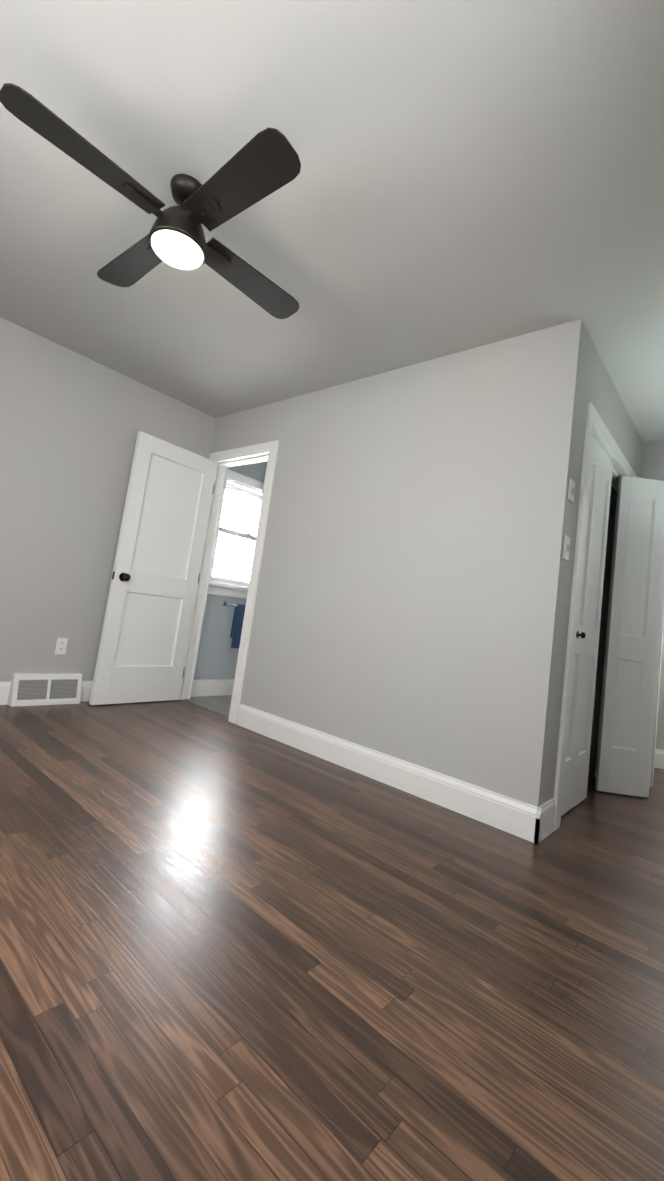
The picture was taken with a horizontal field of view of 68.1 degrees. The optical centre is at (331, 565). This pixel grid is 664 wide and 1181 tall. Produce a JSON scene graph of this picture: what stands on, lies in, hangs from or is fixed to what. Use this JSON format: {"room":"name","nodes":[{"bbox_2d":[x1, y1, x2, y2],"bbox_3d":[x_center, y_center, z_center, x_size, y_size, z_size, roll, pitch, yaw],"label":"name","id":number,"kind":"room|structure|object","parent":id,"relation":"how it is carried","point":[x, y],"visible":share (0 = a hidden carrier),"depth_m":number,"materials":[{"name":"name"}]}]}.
{"room":"empty bedroom","nodes":[
{"label":"empty bedroom","id":0,"kind":"room"},
{"bbox_2d":[0,317,267,702],"bbox_3d":[-1.459,-0.154,4.070,0.204,2.440,6.200,3,-8,41],"label":"wall","id":1,"kind":"structure","parent":0,"point":[72,424],"depth_m":3.46,"materials":[{"name":"grey paint"}]},
{"bbox_2d":[7,673,81,706],"bbox_3d":[-1.946,0.844,3.362,0.075,0.200,0.430,3,-8,41],"label":"air vent","id":2,"kind":"object","parent":1,"relation":"in","point":[31,689],"visible":1,"depth_m":3.33,"materials":[{"name":"white plastic"}]},
{"bbox_2d":[0,681,92,704],"bbox_3d":[-2.376,0.768,2.913,0.015,0.146,3.190,3,-8,41],"label":"baseboard","id":3,"kind":"structure","parent":1,"relation":"attached to","point":[86,687],"depth_m":3.55,"materials":[{"name":"white wood"}]},
{"bbox_2d":[55,638,67,653],"bbox_3d":[-1.900,0.565,3.450,0.008,0.114,0.070,3,-8,41],"label":"outlet","id":4,"kind":"object","parent":1,"relation":"attached to","point":[61,644],"visible":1,"depth_m":3.45,"materials":[{"name":"white plastic"}]},
{"bbox_2d":[191,679,233,696],"bbox_3d":[-0.425,1.259,5.159,0.015,0.146,2.580,3,-8,41],"label":"baseboard","id":5,"kind":"structure","parent":1,"relation":"attached to","point":[212,687],"depth_m":4.40,"materials":[{"name":"white wood"}]},
{"bbox_2d":[222,601,245,648],"bbox_3d":[-0.773,0.582,4.670,0.088,0.418,0.664,3,-8,41],"label":"towel rail","id":6,"kind":"object","parent":1,"relation":"attached to","point":[237,623],"visible":0.29,"depth_m":4.51,"materials":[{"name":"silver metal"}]},
{"bbox_2d":[207,469,263,598],"bbox_3d":[-0.821,-0.249,4.759,0.250,1.135,1.010,3,-8,41],"label":"bathroom window","id":7,"kind":"structure","parent":1,"relation":"in","point":[235,538],"depth_m":4.71,"materials":[{"name":"white glass"}]},
{"bbox_2d":[0,695,663,1180],"bbox_3d":[0.680,1.325,3.102,4.800,0.102,8.000,3,-8,41],"label":"floor","id":8,"kind":"structure","parent":0,"point":[230,952],"depth_m":1.21,"materials":[{"name":"brown wood"}]},
{"bbox_2d":[0,0,663,441],"bbox_3d":[1.120,-1.179,3.469,5.000,0.150,8.500,3,-8,41],"label":"ceiling","id":9,"kind":"structure","parent":0,"point":[476,172],"depth_m":1.80,"materials":[{"name":"paint"}]},
{"bbox_2d":[0,83,300,318],"bbox_3d":[-0.586,-1.340,1.924,0.936,0.296,0.936,8,-6,-4],"label":"ceiling fan","id":10,"kind":"object","parent":9,"relation":"hanging from","point":[261,165],"visible":1,"depth_m":1.79,"materials":[{"name":"black"}]},
{"bbox_2d":[210,319,587,806],"bbox_3d":[-0.033,-0.040,3.293,2.980,2.440,0.120,3,-8,41],"label":"wall","id":11,"kind":"structure","parent":0,"point":[409,602],"depth_m":2.72,"materials":[{"name":"grey paint"}]},
{"bbox_2d":[179,440,278,723],"bbox_3d":[-0.827,0.087,3.953,0.873,2.109,0.156,3,-8,41],"label":"door frame","id":12,"kind":"structure","parent":11,"relation":"attached to","point":[252,454],"depth_m":4.05,"materials":[{"name":"white wood"}]},
{"bbox_2d":[89,431,216,704],"bbox_3d":[-1.351,0.048,3.855,0.176,2.012,0.735,3,-7,38],"label":"bathroom door","id":13,"kind":"structure","parent":12,"relation":"attached to","point":[142,651],"depth_m":3.81,"materials":[{"name":"white wood"}]},
{"bbox_2d":[236,704,540,843],"bbox_3d":[0.118,1.097,2.824,2.085,0.146,0.015,3,-8,41],"label":"baseboard","id":14,"kind":"structure","parent":11,"relation":"attached to","point":[503,813],"depth_m":2.58,"materials":[{"name":"white wood"}]},
{"bbox_2d":[547,333,641,800],"bbox_3d":[1.591,0.149,2.985,0.120,2.440,1.580,3,-8,41],"label":"wall","id":15,"kind":"structure","parent":0,"point":[600,393],"depth_m":2.52,"materials":[{"name":"grey paint"}]},
{"bbox_2d":[534,798,555,843],"bbox_3d":[0.965,1.151,2.222,0.015,0.146,0.230,3,-8,41],"label":"baseboard","id":16,"kind":"structure","parent":15,"relation":"attached to","point":[546,822],"depth_m":2.21,"materials":[{"name":"white wood"}]},
{"bbox_2d":[563,535,569,560],"bbox_3d":[1.115,-0.083,2.329,0.012,0.114,0.072,3,-8,41],"label":"switch plate","id":17,"kind":"object","parent":15,"relation":"attached to","point":[567,538],"depth_m":2.32,"materials":[{"name":"white plastic"}]},
{"bbox_2d":[568,479,574,502],"bbox_3d":[1.152,-0.359,2.357,0.012,0.100,0.072,3,-8,41],"label":"switch plate","id":18,"kind":"object","parent":15,"relation":"attached to","point":[571,484],"depth_m":2.35,"materials":[{"name":"white plastic"}]},
{"bbox_2d":[561,436,600,815],"bbox_3d":[1.310,0.281,2.599,0.071,2.012,0.319,3,-8,41],"label":"closet door","id":19,"kind":"structure","parent":15,"relation":"in","point":[579,649],"depth_m":2.67,"materials":[{"name":"white wood"}]},
{"bbox_2d":[571,448,612,807],"bbox_3d":[1.502,0.333,2.852,0.030,2.012,0.319,3,-8,41],"label":"closet door","id":20,"kind":"structure","parent":15,"relation":"in","point":[585,715],"depth_m":2.85,"materials":[{"name":"white wood"}]},
{"bbox_2d":[554,402,636,830],"bbox_3d":[1.602,0.319,2.993,0.138,2.109,1.458,3,-8,41],"label":"trim","id":21,"kind":"structure","parent":15,"relation":"attached to","point":[596,428],"depth_m":2.46,"materials":[{"name":"white wood"}]},
{"bbox_2d":[595,476,663,796],"bbox_3d":[1.920,0.419,3.148,0.292,2.012,0.030,8,-6,2],"label":"closet door","id":22,"kind":"structure","parent":15,"relation":"in","point":[622,758],"depth_m":3.13,"materials":[{"name":"white wood"}]},
{"bbox_2d":[645,523,663,796],"bbox_3d":[2.055,0.451,3.279,0.030,2.012,0.292,9,-6,-9],"label":"closet door","id":23,"kind":"structure","parent":15,"relation":"in","point":[654,679],"depth_m":3.11,"materials":[{"name":"white wood"}]},
{"bbox_2d":[588,485,616,773],"bbox_3d":[1.317,0.136,3.225,0.610,2.440,1.580,3,-8,41],"label":"wall","id":24,"kind":"structure","parent":0,"point":[601,646],"depth_m":3.58,"materials":[{"name":"paint"}]},
{"bbox_2d":[640,439,663,480],"bbox_3d":[2.291,0.295,3.487,1.840,2.440,0.120,3,-8,41],"label":"wall","id":25,"kind":"structure","parent":0,"point":[652,461],"depth_m":3.59,"materials":[{"name":"grey paint"}]},
{"bbox_2d":[649,576,663,788],"bbox_3d":[2.590,0.473,3.189,0.923,2.109,0.156,3,-8,41],"label":"door frame","id":26,"kind":"structure","parent":25,"relation":"attached to","point":[657,699],"depth_m":3.38,"materials":[{"name":"white wood"}]},
{"bbox_2d":[656,629,663,749],"bbox_3d":[2.947,0.450,4.138,2.290,2.440,0.120,8,-6,-4],"label":"wall","id":27,"kind":"structure","parent":0,"point":[660,735],"depth_m":3.99,"materials":[{"name":"grey paint"}]},
{"bbox_2d":[654,749,663,768],"bbox_3d":[2.799,1.574,3.957,2.290,0.146,0.015,8,-6,-4],"label":"baseboard","id":28,"kind":"structure","parent":27,"relation":"attached to","point":[659,758],"depth_m":3.94,"materials":[{"name":"white wood"}]}
]}

